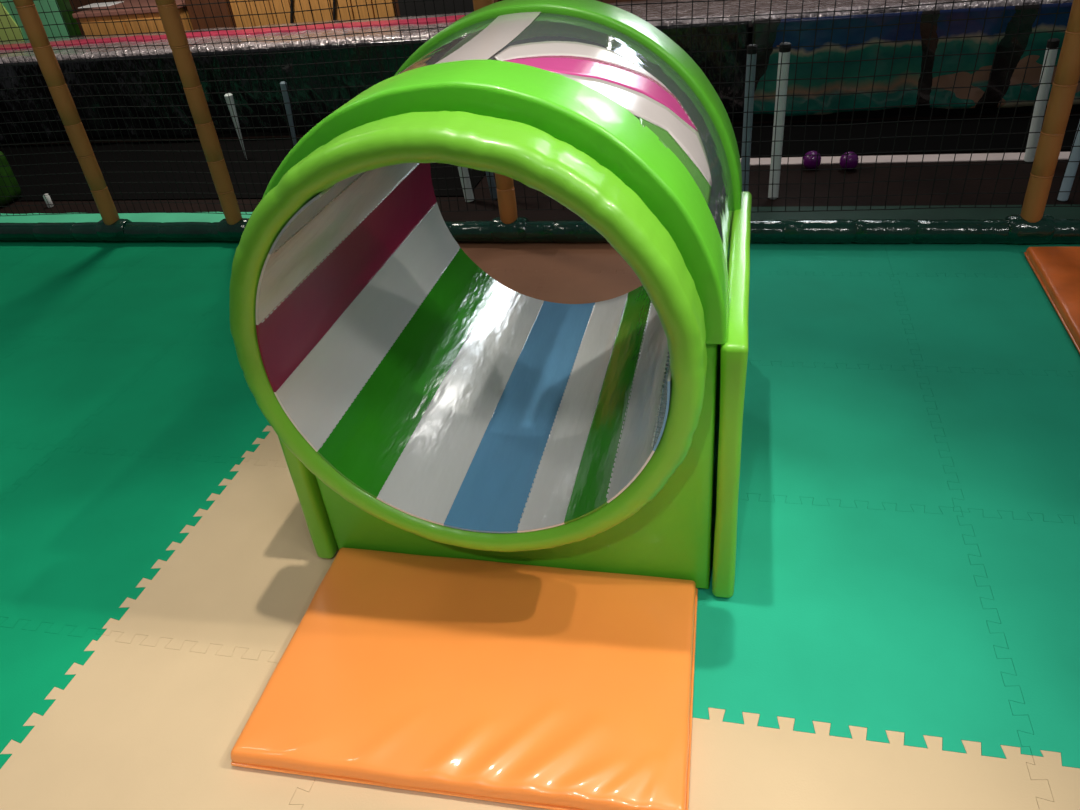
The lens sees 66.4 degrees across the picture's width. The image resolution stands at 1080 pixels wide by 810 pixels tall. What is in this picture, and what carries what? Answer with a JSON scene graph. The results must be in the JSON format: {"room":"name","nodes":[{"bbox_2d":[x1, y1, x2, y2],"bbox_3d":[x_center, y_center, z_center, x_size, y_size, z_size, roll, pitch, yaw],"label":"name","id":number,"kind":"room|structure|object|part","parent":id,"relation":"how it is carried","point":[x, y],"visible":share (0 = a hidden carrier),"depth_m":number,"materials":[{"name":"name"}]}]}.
{"room":"indoor playground","nodes":[
{"label":"indoor playground","id":0,"kind":"room"},
{"bbox_2d":[69,0,643,34],"bbox_3d":[0.285,-4.293,6.013,13.000,2.912,0.100,3,35,13],"label":"wall","id":1,"kind":"structure","parent":0,"point":[77,4],"depth_m":7.56,"materials":[{"name":"brown wood"}]},
{"bbox_2d":[0,112,1079,809],"bbox_3d":[-0.424,-0.842,3.696,13.000,0.060,9.200,3,35,13],"label":"floor","id":2,"kind":"structure","parent":0,"point":[899,628],"depth_m":1.98,"materials":[{"name":"green plastic"}]},
{"bbox_2d":[0,151,20,205],"bbox_3d":[-3.085,-1.198,4.375,0.585,0.272,0.204,3,35,13],"label":"block","id":3,"kind":"object","parent":2,"relation":"on","point":[3,158],"visible":0.89,"depth_m":4.33,"materials":[{"name":"green plastic"}]},
{"bbox_2d":[0,0,81,40],"bbox_3d":[-3.693,-2.675,5.937,0.847,1.062,0.072,3,35,13],"label":"wall panel","id":4,"kind":"object","parent":2,"relation":"on","point":[44,3],"visible":0.14,"depth_m":5.83,"materials":[{"name":"green plastic"}]},
{"bbox_3d":[-3.305,-2.657,5.847,0.050,1.062,0.070,3,35,13],"label":"edge post","id":5,"kind":"part","parent":4,"relation":"part of","materials":[{"name":"green plastic"}]},
{"bbox_2d":[43,194,53,207],"bbox_3d":[-2.541,-1.056,4.261,0.030,0.066,0.030,3,35,13],"label":"pipe stub","id":6,"kind":"object","parent":2,"relation":"on","point":[47,196],"visible":0.91,"depth_m":4.25,"materials":[{"name":"white metal"}]},
{"bbox_2d":[72,0,192,34],"bbox_3d":[-2.745,-2.529,5.932,0.757,0.654,0.520,3,35,13],"label":"base cabinet","id":7,"kind":"object","parent":2,"relation":"on","point":[135,3],"visible":0.3,"depth_m":5.61,"materials":[{"name":"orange wood"}]},
{"bbox_2d":[78,1,123,8],"bbox_3d":[-3.126,-2.849,5.872,0.260,0.007,0.170,3,35,13],"label":"tray","id":8,"kind":"object","parent":7,"relation":"on","point":[93,5],"visible":1,"depth_m":5.85,"materials":[{"name":"white plastic"}]},
{"bbox_3d":[-2.968,-2.403,5.772,0.329,0.522,0.016,3,35,13],"label":"door","id":9,"kind":"part","parent":7,"relation":"part of","materials":[{"name":"beige wood"}]},
{"bbox_3d":[-2.629,-2.386,5.693,0.329,0.522,0.016,3,35,13],"label":"door","id":10,"kind":"part","parent":7,"relation":"part of","materials":[{"name":"beige wood"}]},
{"bbox_2d":[185,0,236,29],"bbox_3d":[-2.205,-2.713,5.795,0.299,1.012,0.400,3,35,13],"label":"crate","id":11,"kind":"object","parent":2,"relation":"on","point":[215,8],"visible":0.13,"depth_m":5.60,"materials":[{"name":"brown wood"}]},
{"bbox_2d":[224,93,246,158],"bbox_3d":[-1.662,-1.524,4.540,0.044,0.365,0.044,3,35,13],"label":"pole","id":12,"kind":"object","parent":2,"relation":"on","point":[230,94],"visible":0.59,"depth_m":4.48,"materials":[{"name":"grey metal"}]},
{"bbox_2d":[280,81,296,145],"bbox_3d":[-1.351,-1.544,4.482,0.051,0.407,0.034,3,35,13],"label":"pole","id":13,"kind":"object","parent":2,"relation":"on","point":[282,84],"visible":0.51,"depth_m":4.44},
{"bbox_2d":[229,0,395,26],"bbox_3d":[-1.522,-2.665,5.480,1.174,1.162,0.084,3,35,13],"label":"wall","id":14,"kind":"structure","parent":2,"relation":"on","point":[363,13],"depth_m":5.50,"materials":[{"name":"beige wood"}]},
{"bbox_2d":[398,0,473,15],"bbox_3d":[-0.591,-2.472,5.439,0.531,0.721,0.350,3,35,13],"label":"box","id":15,"kind":"object","parent":2,"relation":"on","point":[419,5],"visible":0.02,"depth_m":5.21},
{"bbox_2d":[231,547,697,809],"bbox_3d":[-0.113,0.491,1.588,0.819,0.050,0.548,3,35,13],"label":"mat","id":16,"kind":"object","parent":2,"relation":"on","point":[553,688],"visible":1,"depth_m":1.52,"materials":[{"name":"orange plastic"}]},
{"bbox_2d":[458,167,473,201],"bbox_3d":[-0.354,-1.095,3.681,0.072,0.387,0.043,3,35,13],"label":"pole","id":17,"kind":"object","parent":2,"relation":"on","point":[469,193],"visible":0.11,"depth_m":3.72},
{"bbox_2d":[229,0,751,597],"bbox_3d":[-0.034,-0.244,1.765,0.935,1.043,0.937,3,35,13],"label":"tunnel","id":18,"kind":"object","parent":2,"relation":"on","point":[416,401],"visible":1,"depth_m":1.58,"materials":[{"name":"plastic"}]},
{"bbox_3d":[-0.079,0.108,1.651,0.834,0.592,0.044,3,35,13],"label":"panel","id":19,"kind":"part","parent":18,"relation":"part of","materials":[{"name":"plastic"}]},
{"bbox_3d":[0.055,-0.247,2.150,0.834,0.592,0.040,3,35,13],"label":"panel","id":20,"kind":"part","parent":18,"relation":"part of","materials":[{"name":"plastic"}]},
{"bbox_2d":[485,171,496,199],"bbox_3d":[-0.240,-1.099,3.676,0.065,0.377,0.033,3,35,13],"label":"pole","id":21,"kind":"object","parent":2,"relation":"on","point":[494,190],"visible":0.13,"depth_m":3.73,"materials":[{"name":"grey metal"}]},
{"bbox_2d":[0,0,1079,143],"bbox_3d":[-0.124,-1.950,4.748,9.200,0.552,0.694,3,35,13],"label":"ledge","id":22,"kind":"object","parent":2,"relation":"on","point":[731,8],"visible":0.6,"depth_m":4.53,"materials":[{"name":"silver metal"}]},
{"bbox_2d":[0,61,68,142],"bbox_3d":[-3.252,-1.889,5.157,0.532,0.474,0.031,3,35,13],"label":"curtain","id":23,"kind":"object","parent":22,"relation":"hanging from","point":[31,67],"depth_m":5.16,"materials":[{"name":"black fabric"}]},
{"bbox_2d":[191,39,428,134],"bbox_3d":[-1.268,-1.793,4.694,1.439,0.475,0.031,3,35,13],"label":"curtain","id":24,"kind":"object","parent":22,"relation":"hanging from","point":[408,49],"depth_m":4.70,"materials":[{"name":"black fabric"}]},
{"bbox_2d":[654,21,748,119],"bbox_3d":[0.818,-1.693,4.205,0.457,0.471,0.031,3,35,13],"label":"curtain","id":25,"kind":"object","parent":22,"relation":"hanging from","point":[729,42],"depth_m":4.14,"materials":[{"name":"black fabric"}]},
{"bbox_2d":[752,2,1079,115],"bbox_3d":[2.566,-1.607,3.793,3.100,0.462,0.025,3,35,13],"label":"wall mural","id":26,"kind":"object","parent":22,"relation":"hanging from","point":[1010,25],"visible":0.77,"depth_m":3.97},
{"bbox_2d":[0,214,1079,243],"bbox_3d":[-0.261,-0.707,3.328,7.297,0.101,0.100,3,35,13],"label":"rail","id":27,"kind":"object","parent":2,"relation":"on","point":[1013,229],"visible":0.66,"depth_m":3.08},
{"bbox_2d":[13,0,119,224],"bbox_3d":[-1.997,-1.580,3.168,0.071,1.862,0.071,3,35,13],"label":"fence post","id":28,"kind":"object","parent":27,"relation":"on","point":[43,51],"visible":1,"depth_m":3.38,"materials":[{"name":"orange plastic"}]},
{"bbox_2d":[155,0,241,224],"bbox_3d":[-1.397,-1.551,3.028,0.071,1.862,0.071,20,42,33],"label":"fence post","id":29,"kind":"object","parent":27,"relation":"on","point":[168,10],"visible":1,"depth_m":3.25,"materials":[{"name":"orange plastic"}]},
{"bbox_2d":[0,0,498,215],"bbox_3d":[-1.939,-1.541,3.249,3.606,1.674,0.013,3,35,13],"label":"safety net","id":30,"kind":"object","parent":29,"relation":"attached to","point":[404,1],"visible":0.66,"depth_m":3.31,"materials":[{"name":"black fabric"}]},
{"bbox_2d":[473,0,517,223],"bbox_3d":[-0.205,-1.485,2.755,0.071,1.842,0.071,3,35,13],"label":"fence post","id":31,"kind":"object","parent":27,"relation":"on","point":[506,196],"visible":0.23,"depth_m":3.18,"materials":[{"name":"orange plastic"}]},
{"bbox_2d":[1021,0,1079,222],"bbox_3d":[1.609,-1.405,2.325,0.070,1.862,0.070,3,35,13],"label":"fence post","id":32,"kind":"object","parent":27,"relation":"on","point":[1067,75],"visible":1,"depth_m":2.64,"materials":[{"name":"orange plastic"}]},
{"bbox_2d":[500,0,1079,211],"bbox_3d":[1.275,-1.389,2.495,3.018,1.681,0.013,3,35,13],"label":"safety net","id":33,"kind":"object","parent":32,"relation":"attached to","point":[692,1],"visible":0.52,"depth_m":2.79,"materials":[{"name":"black fabric"}]},
{"bbox_2d":[741,44,756,191],"bbox_3d":[0.823,-1.094,3.272,0.042,0.627,0.037,3,35,13],"label":"pole","id":34,"kind":"object","parent":2,"relation":"on","point":[754,52],"visible":0.66,"depth_m":3.23,"materials":[{"name":"grey metal"}]},
{"bbox_2d":[768,42,790,198],"bbox_3d":[0.959,-1.126,3.309,0.048,0.612,0.043,3,35,13],"label":"pole","id":35,"kind":"object","parent":2,"relation":"on","point":[786,51],"visible":0.87,"depth_m":3.28,"materials":[{"name":"grey metal"}]},
{"bbox_2d":[803,151,820,168],"bbox_3d":[1.222,-1.101,3.704,0.079,0.080,0.079,3,35,13],"label":"ball","id":36,"kind":"object","parent":2,"relation":"on","point":[809,162],"visible":0.91,"depth_m":3.68,"materials":[{"name":"purple plastic"}]},
{"bbox_2d":[839,152,858,169],"bbox_3d":[1.368,-1.080,3.650,0.079,0.080,0.079,3,35,13],"label":"ball","id":37,"kind":"object","parent":2,"relation":"on","point":[852,160],"visible":0.84,"depth_m":3.62,"materials":[{"name":"purple plastic"}]},
{"bbox_2d":[740,152,1069,165],"bbox_3d":[1.941,-1.094,3.643,2.600,0.006,0.090,3,35,13],"label":"edging strip","id":38,"kind":"object","parent":2,"relation":"on","point":[1063,155],"visible":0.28,"depth_m":3.69,"materials":[{"name":"white paint"}]},
{"bbox_2d":[1024,38,1059,161],"bbox_3d":[2.081,-1.257,3.426,0.059,0.493,0.043,3,35,13],"label":"pole","id":39,"kind":"object","parent":2,"relation":"on","point":[1040,106],"visible":0.91,"depth_m":3.41,"materials":[{"name":"grey metal"}]},
{"bbox_2d":[1024,246,1079,353],"bbox_3d":[1.875,-0.269,2.387,0.686,0.042,0.898,3,35,13],"label":"mat","id":40,"kind":"object","parent":2,"relation":"on","point":[1057,268],"visible":1,"depth_m":2.59,"materials":[{"name":"orange plastic"}]},
{"bbox_2d":[1057,121,1079,200],"bbox_3d":[2.007,-0.985,3.065,0.048,0.464,0.039,3,35,13],"label":"pole","id":41,"kind":"object","parent":2,"relation":"on","point":[1071,169],"visible":0.94,"depth_m":3.12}
]}

